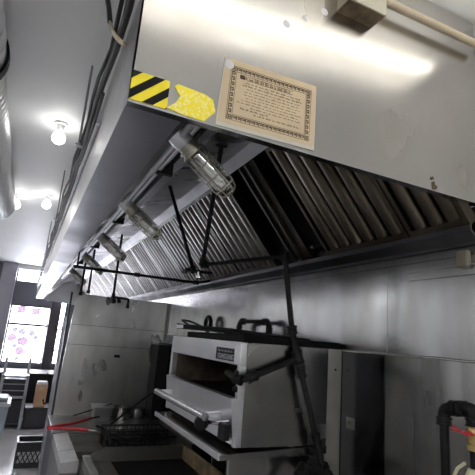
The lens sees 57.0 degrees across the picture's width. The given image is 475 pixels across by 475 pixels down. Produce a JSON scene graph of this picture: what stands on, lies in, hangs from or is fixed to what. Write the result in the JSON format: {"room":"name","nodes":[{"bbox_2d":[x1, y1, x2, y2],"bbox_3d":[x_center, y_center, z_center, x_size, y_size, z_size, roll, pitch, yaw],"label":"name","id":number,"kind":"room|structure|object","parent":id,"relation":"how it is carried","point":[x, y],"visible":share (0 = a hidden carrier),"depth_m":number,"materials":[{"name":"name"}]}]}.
{"room":"commercial kitchen","nodes":[
{"label":"commercial kitchen","id":0,"kind":"room"},
{"bbox_2d":[0,418,44,474],"bbox_3d":[-2.112,2.299,2.874,3.700,0.100,13.700,11,-14,-24],"label":"floor","id":1,"kind":"structure","parent":0,"point":[8,442],"depth_m":6.05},
{"bbox_2d":[0,394,11,440],"bbox_3d":[-2.673,2.148,4.634,0.357,0.900,0.440,11,-14,-24],"label":"bin","id":2,"kind":"object","parent":1,"relation":"on","point":[5,400],"visible":1,"depth_m":4.58,"materials":[{"name":"plastic"}]},
{"bbox_2d":[0,357,31,429],"bbox_3d":[-3.752,2.587,7.297,0.414,1.080,0.490,11,-14,-24],"label":"rack","id":3,"kind":"object","parent":1,"relation":"on","point":[5,374],"visible":0.95,"depth_m":7.15,"materials":[{"name":"grey metal"}]},
{"bbox_2d":[1,378,25,395],"bbox_3d":[-3.755,2.492,7.343,0.350,0.255,0.380,11,-14,-24],"label":"tub","id":4,"kind":"object","parent":3,"relation":"on","point":[6,380],"visible":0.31,"depth_m":7.18,"materials":[{"name":"grey plastic"}]},
{"bbox_2d":[5,399,21,423],"bbox_3d":[-3.785,2.858,7.257,0.350,0.370,0.380,11,-14,-24],"label":"tub","id":5,"kind":"object","parent":3,"relation":"on","point":[13,413],"visible":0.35,"depth_m":7.12,"materials":[{"name":"grey plastic"}]},
{"bbox_2d":[2,372,28,377],"bbox_3d":[-3.730,2.318,7.360,0.410,0.035,0.490,11,-14,-24],"label":"shelf","id":6,"kind":"object","parent":3,"relation":"attached to","point":[5,374],"depth_m":7.21,"materials":[{"name":"grey metal"}]},
{"bbox_2d":[9,395,24,398],"bbox_3d":[-3.756,2.628,7.288,0.410,0.035,0.490,11,-14,-24],"label":"shelf","id":7,"kind":"object","parent":3,"relation":"attached to","point":[13,396],"depth_m":7.12,"materials":[{"name":"grey metal"}]},
{"bbox_2d":[0,368,53,417],"bbox_3d":[-4.351,2.919,8.268,1.650,0.780,0.800,11,-14,-24],"label":"bench","id":8,"kind":"object","parent":1,"relation":"on","point":[35,375],"visible":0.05,"depth_m":8.19,"materials":[{"name":"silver metal"}]},
{"bbox_2d":[13,435,42,468],"bbox_3d":[-2.569,2.653,5.422,0.346,0.292,0.346,11,-14,-24],"label":"crate","id":9,"kind":"object","parent":1,"relation":"on","point":[25,444],"visible":0.65,"depth_m":5.28,"materials":[{"name":"black plastic"}]},
{"bbox_2d":[17,452,39,462],"bbox_3d":[-2.518,2.683,5.295,0.270,0.156,0.028,11,-14,-24],"label":"paper stack","id":10,"kind":"object","parent":9,"relation":"in","point":[23,453],"visible":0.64,"depth_m":5.28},
{"bbox_2d":[22,403,48,427],"bbox_3d":[-3.403,2.993,7.360,0.375,0.315,0.460,11,-14,-24],"label":"base cabinet","id":11,"kind":"object","parent":1,"relation":"on","point":[33,417],"visible":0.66,"depth_m":7.17,"materials":[{"name":"grey metal"}]},
{"bbox_2d":[33,380,47,406],"bbox_3d":[-3.321,2.634,7.377,0.175,0.398,0.264,11,-14,-24],"label":"cardboard box","id":12,"kind":"object","parent":11,"relation":"on","point":[41,386],"visible":0.95,"depth_m":7.27,"materials":[{"name":"brown cardboard"}]},
{"bbox_2d":[37,317,66,474],"bbox_3d":[-2.243,1.853,5.210,0.133,1.800,0.100,11,-14,-24],"label":"upright","id":13,"kind":"object","parent":1,"relation":"on","point":[62,329],"visible":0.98,"depth_m":5.21,"materials":[{"name":"metal"}]},
{"bbox_2d":[40,415,161,474],"bbox_3d":[-1.121,2.031,3.631,0.966,0.920,0.695,11,-14,-24],"label":"countertop","id":14,"kind":"structure","parent":1,"relation":"on","point":[52,419],"depth_m":3.64,"materials":[{"name":"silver metal"}]},
{"bbox_2d":[47,416,99,431],"bbox_3d":[-1.298,1.479,3.482,0.369,0.042,0.467,8,-13,-14],"label":"tongs","id":15,"kind":"object","parent":14,"relation":"on","point":[58,426],"visible":1,"depth_m":3.30,"materials":[{"name":"metal"}]},
{"bbox_2d":[90,403,113,420],"bbox_3d":[-1.208,1.545,3.866,0.175,0.116,0.240,11,-14,-24],"label":"pan","id":16,"kind":"object","parent":14,"relation":"on","point":[99,409],"visible":1,"depth_m":3.79,"materials":[{"name":"metal"}]},
{"bbox_2d":[73,403,111,415],"bbox_3d":[-1.254,1.494,3.797,0.332,0.095,0.010,15,-17,-37],"label":"skewer","id":17,"kind":"object","parent":16,"relation":"on","point":[111,403],"visible":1,"depth_m":3.76,"materials":[{"name":"black metal"}]},
{"bbox_2d":[112,405,131,419],"bbox_3d":[-1.049,1.588,3.969,0.174,0.104,0.175,11,-14,-24],"label":"steel container","id":18,"kind":"object","parent":14,"relation":"on","point":[118,410],"visible":0.87,"depth_m":3.90,"materials":[{"name":"silver metal"}]},
{"bbox_2d":[131,406,145,418],"bbox_3d":[-0.928,1.625,4.054,0.143,0.089,0.144,11,-14,-24],"label":"steel container","id":19,"kind":"object","parent":14,"relation":"on","point":[138,412],"visible":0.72,"depth_m":4.00,"materials":[{"name":"silver metal"}]},
{"bbox_2d":[145,342,169,419],"bbox_3d":[-0.770,1.356,4.182,0.117,0.685,0.238,11,-14,-24],"label":"duct","id":20,"kind":"object","parent":14,"relation":"on","point":[158,364],"visible":0.87,"depth_m":4.11,"materials":[{"name":"black metal"}]},
{"bbox_2d":[39,292,169,474],"bbox_3d":[-1.226,1.562,4.068,0.986,2.010,0.050,10,-14,-23],"label":"wall panel","id":21,"kind":"object","parent":1,"relation":"on","point":[107,358],"visible":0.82,"depth_m":4.15,"materials":[{"name":"metal"}]},
{"bbox_2d":[46,421,200,474],"bbox_3d":[-0.836,1.859,2.970,0.875,1.000,0.760,11,-14,-24],"label":"fryer","id":22,"kind":"object","parent":1,"relation":"on","point":[67,450],"visible":0.46,"depth_m":3.00,"materials":[{"name":"metal"}]},
{"bbox_2d":[95,424,166,447],"bbox_3d":[-0.820,1.507,3.317,0.528,0.157,0.211,11,-14,-24],"label":"basket","id":23,"kind":"object","parent":22,"relation":"on","point":[101,427],"visible":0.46,"depth_m":3.36,"materials":[{"name":"black metal"}]},
{"bbox_2d":[110,391,152,424],"bbox_3d":[-0.867,1.415,3.662,0.014,0.184,0.685,1,-14,15],"label":"rod","id":24,"kind":"object","parent":23,"relation":"on","point":[132,407],"visible":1,"depth_m":3.60,"materials":[{"name":"black metal"}]},
{"bbox_2d":[99,430,175,446],"bbox_3d":[-0.728,1.471,3.129,0.528,0.157,0.216,11,-14,-24],"label":"basket","id":25,"kind":"object","parent":22,"relation":"on","point":[108,439],"visible":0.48,"depth_m":3.14,"materials":[{"name":"black metal"}]},
{"bbox_2d":[79,445,223,474],"bbox_3d":[-0.328,1.647,1.893,0.655,1.005,1.600,11,-14,-24],"label":"griddle","id":26,"kind":"object","parent":1,"relation":"on","point":[163,459],"visible":1,"depth_m":2.62,"materials":[{"name":"metal"}]},
{"bbox_2d":[211,454,317,474],"bbox_3d":[-0.078,1.554,1.976,0.430,1.262,0.880,11,-14,-24],"label":"stand","id":27,"kind":"object","parent":1,"relation":"on","point":[286,465],"visible":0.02,"depth_m":1.71,"materials":[{"name":"metal"}]},
{"bbox_2d":[154,336,341,474],"bbox_3d":[-0.024,0.817,2.124,0.621,0.610,0.936,11,-14,-24],"label":"countertop oven","id":28,"kind":"object","parent":27,"relation":"on","point":[267,417],"visible":0.98,"depth_m":1.80,"materials":[{"name":"metal"}]},
{"bbox_2d":[187,331,339,349],"bbox_3d":[0.094,0.504,2.156,0.483,0.030,0.688,11,-14,-24],"label":"tray","id":29,"kind":"object","parent":28,"relation":"on","point":[217,336],"visible":0.9,"depth_m":1.87,"materials":[{"name":"metal"}]},
{"bbox_2d":[176,319,309,339],"bbox_3d":[-0.044,0.500,2.357,0.363,0.106,1.026,11,-14,-24],"label":"baking pan","id":30,"kind":"object","parent":29,"relation":"on","point":[186,325],"visible":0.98,"depth_m":2.20,"materials":[{"name":"metal"}]},
{"bbox_2d":[204,315,212,332],"bbox_3d":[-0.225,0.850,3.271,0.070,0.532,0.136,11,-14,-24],"label":"handle","id":31,"kind":"object","parent":30,"relation":"attached to","point":[208,317],"visible":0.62,"depth_m":3.29,"materials":[{"name":"black metal"}]},
{"bbox_2d":[236,318,272,333],"bbox_3d":[0.107,0.585,2.636,0.075,0.193,0.430,11,-14,-24],"label":"handle","id":32,"kind":"object","parent":29,"relation":"attached to","point":[266,322],"visible":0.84,"depth_m":2.57,"materials":[{"name":"black metal"}]},
{"bbox_2d":[0,262,74,376],"bbox_3d":[-4.993,1.981,9.153,3.500,2.900,0.200,11,-14,-24],"label":"wall","id":33,"kind":"structure","parent":0,"point":[24,293],"depth_m":9.40,"materials":[{"name":"grey paint"}]},
{"bbox_2d":[0,261,18,358],"bbox_3d":[-4.935,1.951,9.006,0.275,2.900,0.320,11,-14,-24],"label":"trim","id":34,"kind":"structure","parent":33,"relation":"attached to","point":[9,272],"depth_m":9.05,"materials":[{"name":"grey paint"}]},
{"bbox_2d":[0,303,50,364],"bbox_3d":[-4.508,2.061,9.328,0.800,1.220,0.060,11,-14,-24],"label":"window","id":35,"kind":"structure","parent":33,"relation":"in","point":[12,304],"depth_m":9.30,"materials":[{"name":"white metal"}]},
{"bbox_2d":[17,306,25,312],"bbox_3d":[-4.624,1.543,9.356,0.160,0.160,0.002,11,-14,-24],"label":"poster","id":36,"kind":"object","parent":35,"relation":"attached to","point":[21,309],"visible":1,"depth_m":9.36,"materials":[{"name":"paper"}]},
{"bbox_2d":[7,327,37,360],"bbox_3d":[-4.567,2.255,9.246,0.589,0.712,0.002,11,-14,-24],"label":"decal","id":37,"kind":"object","parent":35,"relation":"attached to","point":[23,340],"visible":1,"depth_m":9.24},
{"bbox_2d":[31,308,40,314],"bbox_3d":[-4.364,1.601,9.471,0.160,0.160,0.002,11,-14,-24],"label":"poster","id":38,"kind":"object","parent":35,"relation":"attached to","point":[35,311],"visible":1,"depth_m":9.47,"materials":[{"name":"paper"}]},
{"bbox_2d":[16,269,39,283],"bbox_3d":[-4.412,0.876,9.604,0.800,0.300,0.060,11,-14,-24],"label":"window","id":39,"kind":"structure","parent":33,"relation":"in","point":[17,280],"depth_m":9.48,"materials":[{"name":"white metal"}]},
{"bbox_2d":[18,264,40,270],"bbox_3d":[-4.332,0.683,9.544,0.830,0.100,0.080,11,-14,-24],"label":"trim","id":40,"kind":"structure","parent":33,"relation":"attached to","point":[20,266],"depth_m":9.43,"materials":[{"name":"paint"}]},
{"bbox_2d":[40,301,60,369],"bbox_3d":[-4.031,2.122,9.424,0.185,2.900,0.140,11,-14,-24],"label":"trim","id":41,"kind":"structure","parent":33,"relation":"attached to","point":[55,306],"depth_m":9.36,"materials":[{"name":"brown metal"}]},
{"bbox_2d":[51,303,67,364],"bbox_3d":[-3.894,1.801,9.677,0.160,1.980,0.060,11,-14,-24],"label":"window","id":42,"kind":"structure","parent":33,"relation":"in","point":[58,323],"depth_m":9.61,"materials":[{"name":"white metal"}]},
{"bbox_2d":[0,0,474,266],"bbox_3d":[-1.875,-0.614,3.552,3.700,0.100,13.700,11,-14,-24],"label":"ceiling","id":43,"kind":"structure","parent":0,"point":[54,45],"depth_m":2.30,"materials":[{"name":"paint"}]},
{"bbox_2d":[0,0,15,219],"bbox_3d":[-0.919,-0.815,1.384,0.334,0.337,5.965,11,-14,-24],"label":"spiral duct","id":44,"kind":"object","parent":43,"relation":"hanging from","point":[7,187],"visible":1,"depth_m":2.44,"materials":[{"name":"silver metal"}]},
{"bbox_2d":[15,194,21,208],"bbox_3d":[-2.160,-0.347,4.276,0.079,0.136,0.079,11,-14,-24],"label":"ceiling lamp","id":45,"kind":"object","parent":43,"relation":"attached to","point":[17,196],"visible":0.62,"depth_m":4.26,"materials":[{"name":"white plastic"}]},
{"bbox_2d":[42,194,52,208],"bbox_3d":[-1.822,-0.342,4.180,0.079,0.136,0.079,11,-14,-24],"label":"ceiling lamp","id":46,"kind":"object","parent":43,"relation":"attached to","point":[46,204],"visible":1,"depth_m":4.16,"materials":[{"name":"white glass"}]},
{"bbox_2d":[44,221,51,254],"bbox_3d":[-2.247,0.009,5.226,0.056,0.412,0.030,11,-14,-24],"label":"rod","id":47,"kind":"object","parent":43,"relation":"hanging from","point":[51,221],"visible":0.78,"depth_m":5.22,"materials":[{"name":"grey metal"}]},
{"bbox_2d":[54,170,64,220],"bbox_3d":[-1.385,-0.333,3.454,0.056,0.412,0.030,11,-14,-24],"label":"rod","id":48,"kind":"object","parent":43,"relation":"hanging from","point":[64,170],"visible":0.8,"depth_m":3.44,"materials":[{"name":"grey metal"}]},
{"bbox_2d":[52,120,67,144],"bbox_3d":[-1.085,-0.634,2.665,0.079,0.136,0.079,11,-14,-24],"label":"ceiling lamp","id":49,"kind":"object","parent":43,"relation":"attached to","point":[58,137],"visible":1,"depth_m":2.64,"materials":[{"name":"white plastic"}]},
{"bbox_2d":[75,66,92,148],"bbox_3d":[-0.691,-0.608,2.027,0.056,0.412,0.030,11,-14,-24],"label":"rod","id":50,"kind":"object","parent":43,"relation":"hanging from","point":[78,145],"visible":0.85,"depth_m":2.01,"materials":[{"name":"grey metal"}]},
{"bbox_2d":[105,0,126,46],"bbox_3d":[-0.363,-0.669,1.323,0.051,0.570,0.587,11,-14,-25],"label":"loose cable","id":51,"kind":"object","parent":43,"relation":"hanging from","point":[118,39],"visible":0.95,"depth_m":1.42,"materials":[{"name":"beige paint"}]},
{"bbox_2d":[36,0,474,304],"bbox_3d":[-1.674,0.306,5.344,1.175,0.824,9.202,11,-14,-24],"label":"exhaust hood","id":52,"kind":"object","parent":43,"relation":"hanging from","point":[395,97],"depth_m":1.36,"materials":[{"name":"metal"}]},
{"bbox_2d":[37,122,100,287],"bbox_3d":[-2.298,0.320,5.254,0.016,0.016,8.400,11,-14,-24],"label":"conduit","id":53,"kind":"object","parent":52,"relation":"attached to","point":[96,128],"visible":0.97,"depth_m":2.11,"materials":[{"name":"grey metal"}]},
{"bbox_2d":[37,92,104,285],"bbox_3d":[-2.250,0.267,5.146,0.018,0.032,8.451,11,-14,-24],"label":"power cable","id":54,"kind":"object","parent":52,"relation":"attached to","point":[102,95],"visible":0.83,"depth_m":1.93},
{"bbox_2d":[69,268,86,284],"bbox_3d":[-1.542,0.368,4.201,0.198,0.166,0.067,11,-14,-24],"label":"lamp","id":55,"kind":"object","parent":52,"relation":"attached to","point":[72,271],"visible":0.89,"depth_m":4.19,"materials":[{"name":"glass"}]},
{"bbox_2d":[37,0,123,281],"bbox_3d":[-2.104,-0.057,4.910,0.028,0.412,9.105,11,-14,-24],"label":"power cable","id":56,"kind":"object","parent":52,"relation":"attached to","point":[121,2],"visible":0.72,"depth_m":1.52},
{"bbox_2d":[78,262,85,294],"bbox_3d":[-1.439,0.349,4.086,0.035,0.380,0.036,11,-14,-24],"label":"pipe stub","id":57,"kind":"object","parent":52,"relation":"attached to","point":[83,275],"visible":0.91,"depth_m":4.07,"materials":[{"name":"black metal"}]},
{"bbox_2d":[37,0,127,282],"bbox_3d":[-2.077,-0.050,4.865,0.027,0.441,9.206,11,-14,-24],"label":"power cable","id":58,"kind":"object","parent":52,"relation":"attached to","point":[83,139],"visible":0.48,"depth_m":1.76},
{"bbox_2d":[78,282,89,294],"bbox_3d":[-3.066,1.164,9.001,0.415,0.476,0.500,11,-14,-24],"label":"filter","id":59,"kind":"object","parent":52,"relation":"on","point":[84,288],"visible":0.2,"depth_m":9.01,"materials":[{"name":"metal"}]},
{"bbox_2d":[37,0,134,283],"bbox_3d":[-2.066,-0.037,4.840,0.030,0.476,9.258,11,-14,-24],"label":"power cable","id":60,"kind":"object","parent":52,"relation":"attached to","point":[130,3],"visible":0.75,"depth_m":1.39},
{"bbox_2d":[83,280,93,294],"bbox_3d":[-2.848,1.077,8.553,0.415,0.476,0.500,11,-14,-24],"label":"filter","id":61,"kind":"object","parent":52,"relation":"on","point":[86,284],"visible":0.33,"depth_m":8.54,"materials":[{"name":"metal"}]},
{"bbox_2d":[86,250,95,293],"bbox_3d":[-1.377,0.319,4.122,0.035,0.415,0.036,11,-14,-24],"label":"pipe stub","id":62,"kind":"object","parent":52,"relation":"attached to","point":[94,251],"visible":1,"depth_m":4.10,"materials":[{"name":"black metal"}]},
{"bbox_2d":[85,277,99,295],"bbox_3d":[-2.631,0.991,8.106,0.415,0.476,0.500,11,-14,-24],"label":"filter","id":63,"kind":"object","parent":52,"relation":"on","point":[92,287],"visible":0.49,"depth_m":8.07,"materials":[{"name":"metal"}]},
{"bbox_2d":[81,252,103,274],"bbox_3d":[-1.090,0.188,3.271,0.198,0.166,0.067,11,-14,-24],"label":"lamp","id":64,"kind":"object","parent":52,"relation":"attached to","point":[85,257],"visible":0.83,"depth_m":3.26,"materials":[{"name":"glass"}]},
{"bbox_2d":[88,276,105,296],"bbox_3d":[-2.413,0.904,7.658,0.415,0.476,0.500,11,-14,-24],"label":"filter","id":65,"kind":"object","parent":52,"relation":"on","point":[98,289],"visible":0.39,"depth_m":7.66,"materials":[{"name":"metal"}]},
{"bbox_2d":[92,272,110,296],"bbox_3d":[-2.195,0.818,7.211,0.415,0.476,0.500,11,-14,-24],"label":"filter","id":66,"kind":"object","parent":52,"relation":"on","point":[96,277],"visible":0.53,"depth_m":7.22,"materials":[{"name":"metal"}]},
{"bbox_2d":[97,271,118,296],"bbox_3d":[-1.978,0.732,6.763,0.415,0.476,0.500,11,-14,-24],"label":"filter","id":67,"kind":"object","parent":52,"relation":"on","point":[103,277],"visible":0.3,"depth_m":6.77,"materials":[{"name":"metal"}]},
{"bbox_2d":[94,232,126,261],"bbox_3d":[-0.733,0.048,2.524,0.198,0.166,0.067,11,-14,-24],"label":"lamp","id":68,"kind":"object","parent":52,"relation":"attached to","point":[103,239],"visible":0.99,"depth_m":2.51,"materials":[{"name":"glass"}]},
{"bbox_2d":[101,264,127,297],"bbox_3d":[-1.760,0.645,6.316,0.415,0.476,0.500,11,-14,-24],"label":"filter","id":69,"kind":"object","parent":52,"relation":"on","point":[110,276],"visible":0.48,"depth_m":6.31,"materials":[{"name":"metal"}]},
{"bbox_2d":[111,234,129,307],"bbox_3d":[-1.071,0.317,4.149,0.181,0.690,0.056,11,-14,-24],"label":"pipe","id":70,"kind":"object","parent":52,"relation":"hanging from","point":[113,294],"visible":1,"depth_m":4.10,"materials":[{"name":"black metal"}]},
{"bbox_2d":[106,259,136,298],"bbox_3d":[-1.542,0.559,5.869,0.415,0.476,0.500,11,-14,-24],"label":"filter","id":71,"kind":"object","parent":52,"relation":"on","point":[122,281],"visible":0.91,"depth_m":5.87,"materials":[{"name":"metal"}]},
{"bbox_2d":[113,255,146,296],"bbox_3d":[-1.325,0.473,5.421,0.415,0.476,0.500,11,-14,-24],"label":"filter","id":72,"kind":"object","parent":52,"relation":"on","point":[133,282],"visible":0.68,"depth_m":5.42,"materials":[{"name":"metal"}]},
{"bbox_2d":[61,124,206,278],"bbox_3d":[-1.017,0.062,3.071,0.123,0.120,4.460,11,-14,-24],"label":"conduit","id":73,"kind":"object","parent":52,"relation":"attached to","point":[162,167],"visible":0.68,"depth_m":1.62,"materials":[{"name":"grey metal"}]},
{"bbox_2d":[121,248,158,294],"bbox_3d":[-1.107,0.386,4.974,0.415,0.476,0.500,11,-14,-24],"label":"filter","id":74,"kind":"object","parent":52,"relation":"on","point":[131,260],"visible":0.7,"depth_m":4.95,"materials":[{"name":"metal"}]},
{"bbox_2d":[118,197,161,240],"bbox_3d":[-0.405,-0.077,1.824,0.198,0.166,0.067,11,-14,-24],"label":"lamp","id":75,"kind":"object","parent":52,"relation":"attached to","point":[131,209],"visible":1,"depth_m":1.81,"materials":[{"name":"glass"}]},
{"bbox_2d":[73,251,209,284],"bbox_3d":[-0.670,0.240,3.240,1.028,0.129,0.038,11,-14,-24],"label":"pipe","id":76,"kind":"object","parent":52,"relation":"attached to","point":[135,274],"visible":0.97,"depth_m":3.19,"materials":[{"name":"black metal"}]},
{"bbox_2d":[129,69,169,108],"bbox_3d":[-0.200,-0.338,0.999,0.088,0.072,0.002,11,-14,-24],"label":"tape","id":77,"kind":"object","parent":52,"relation":"attached to","point":[145,88],"visible":1,"depth_m":1.00,"materials":[{"name":"yellow plastic"}]},
{"bbox_2d":[129,240,171,291],"bbox_3d":[-0.889,0.300,4.526,0.415,0.476,0.500,11,-14,-24],"label":"filter","id":78,"kind":"object","parent":52,"relation":"on","point":[146,261],"visible":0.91,"depth_m":4.52,"materials":[{"name":"metal"}]},
{"bbox_2d":[140,230,188,289],"bbox_3d":[-0.672,0.213,4.079,0.415,0.476,0.500,11,-14,-24],"label":"filter","id":79,"kind":"object","parent":52,"relation":"on","point":[158,252],"visible":0.81,"depth_m":4.08,"materials":[{"name":"metal"}]},
{"bbox_2d":[155,217,210,285],"bbox_3d":[-0.454,0.127,3.631,0.415,0.476,0.500,11,-14,-24],"label":"filter","id":80,"kind":"object","parent":52,"relation":"on","point":[171,238],"visible":0.73,"depth_m":3.63,"materials":[{"name":"metal"}]},
{"bbox_2d":[168,185,211,278],"bbox_3d":[-0.300,-0.055,2.474,0.410,0.589,0.088,-5,-16,36],"label":"pipe","id":81,"kind":"object","parent":52,"relation":"attached to","point":[192,269],"visible":1,"depth_m":2.42,"materials":[{"name":"black metal"}]},
{"bbox_2d":[167,84,214,120],"bbox_3d":[-0.107,-0.320,1.041,0.118,0.074,0.001,11,-14,-24],"label":"tape","id":82,"kind":"object","parent":52,"relation":"attached to","point":[191,103],"visible":1,"depth_m":1.04,"materials":[{"name":"yellow plastic"}]},
{"bbox_2d":[169,127,235,197],"bbox_3d":[-0.092,-0.200,1.173,0.198,0.166,0.067,11,-14,-24],"label":"lamp","id":83,"kind":"object","parent":52,"relation":"attached to","point":[188,147],"visible":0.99,"depth_m":1.16,"materials":[{"name":"glass"}]},
{"bbox_2d":[171,202,238,280],"bbox_3d":[-0.236,0.041,3.184,0.415,0.476,0.500,11,-14,-24],"label":"filter","id":84,"kind":"object","parent":52,"relation":"on","point":[194,224],"visible":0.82,"depth_m":3.14,"materials":[{"name":"metal"}]},
{"bbox_2d":[193,177,281,274],"bbox_3d":[-0.019,-0.046,2.737,0.415,0.476,0.500,11,-14,-24],"label":"filter","id":85,"kind":"object","parent":52,"relation":"on","point":[233,224],"visible":0.9,"depth_m":2.68,"materials":[{"name":"metal"}]},
{"bbox_2d":[199,144,290,268],"bbox_3d":[-0.032,-0.161,2.087,0.555,0.564,0.250,-7,-18,42],"label":"pipe","id":86,"kind":"object","parent":52,"relation":"attached to","point":[203,263],"visible":0.96,"depth_m":2.14,"materials":[{"name":"black metal"}]},
{"bbox_2d":[215,57,315,150],"bbox_3d":[0.084,-0.347,1.138,0.288,0.200,0.003,11,-14,-24],"label":"certificate","id":87,"kind":"object","parent":52,"relation":"attached to","point":[254,100],"visible":1,"depth_m":1.13,"materials":[{"name":"paper"}]},
{"bbox_2d":[225,60,233,68],"bbox_3d":[-0.020,-0.437,1.103,0.025,0.025,0.001,11,-14,-24],"label":"magnet","id":88,"kind":"object","parent":87,"relation":"attached to","point":[229,64],"depth_m":1.10,"materials":[{"name":"white plastic"}]},
{"bbox_2d":[225,65,311,140],"bbox_3d":[0.087,-0.349,1.139,0.247,0.159,0.001,11,-14,-24],"label":"print","id":89,"kind":"object","parent":87,"relation":"attached to","point":[258,100],"depth_m":1.13,"materials":[{"name":"brown paper"}]},
{"bbox_2d":[224,259,332,474],"bbox_3d":[0.189,0.531,1.758,0.461,0.934,0.162,11,-14,-24],"label":"gas pipe","id":90,"kind":"object","parent":52,"relation":"attached to","point":[311,466],"visible":1,"depth_m":1.75,"materials":[{"name":"black metal"}]},
{"bbox_2d":[265,147,409,254],"bbox_3d":[0.406,-0.214,1.864,0.415,0.476,0.500,11,-14,-24],"label":"filter","id":91,"kind":"object","parent":52,"relation":"on","point":[346,210],"visible":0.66,"depth_m":1.88,"materials":[{"name":"silver metal"}]},
{"bbox_2d":[337,0,386,27],"bbox_3d":[0.376,-0.731,1.320,0.140,0.136,0.064,11,-14,-24],"label":"junction box","id":92,"kind":"object","parent":52,"relation":"attached to","point":[368,13],"visible":1,"depth_m":1.30,"materials":[{"name":"rusty brown steel"}]},
{"bbox_2d":[387,0,474,48],"bbox_3d":[0.651,-0.700,1.443,0.476,0.045,0.036,11,-14,-24],"label":"conduit pipe","id":93,"kind":"object","parent":92,"relation":"attached to","point":[404,10],"visible":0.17,"depth_m":1.43,"materials":[{"name":"white metal"}]},
{"bbox_2d":[377,178,474,236],"bbox_3d":[0.571,-0.280,1.525,0.415,0.476,0.250,11,-14,-24],"label":"filter","id":94,"kind":"object","parent":52,"relation":"on","point":[420,212],"visible":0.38,"depth_m":1.55,"materials":[{"name":"silver metal"}]},
{"bbox_2d":[149,26,474,474],"bbox_3d":[-0.433,1.133,3.916,0.228,2.900,13.700,11,-14,-24],"label":"wall","id":95,"kind":"structure","parent":0,"point":[407,347],"depth_m":1.71,"materials":[{"name":"metal"}]},
{"bbox_2d":[405,250,474,280],"bbox_3d":[0.765,0.081,1.448,0.024,0.082,0.535,11,-14,-24],"label":"wall rail","id":96,"kind":"object","parent":95,"relation":"attached to","point":[463,266],"visible":1,"depth_m":1.50,"materials":[{"name":"metal"}]},
{"bbox_2d":[436,400,474,474],"bbox_3d":[0.622,1.233,1.137,0.123,1.537,0.156,11,-14,-24],"label":"pipe","id":97,"kind":"object","parent":95,"relation":"attached to","point":[457,408],"visible":1,"depth_m":1.29,"materials":[{"name":"black metal"}]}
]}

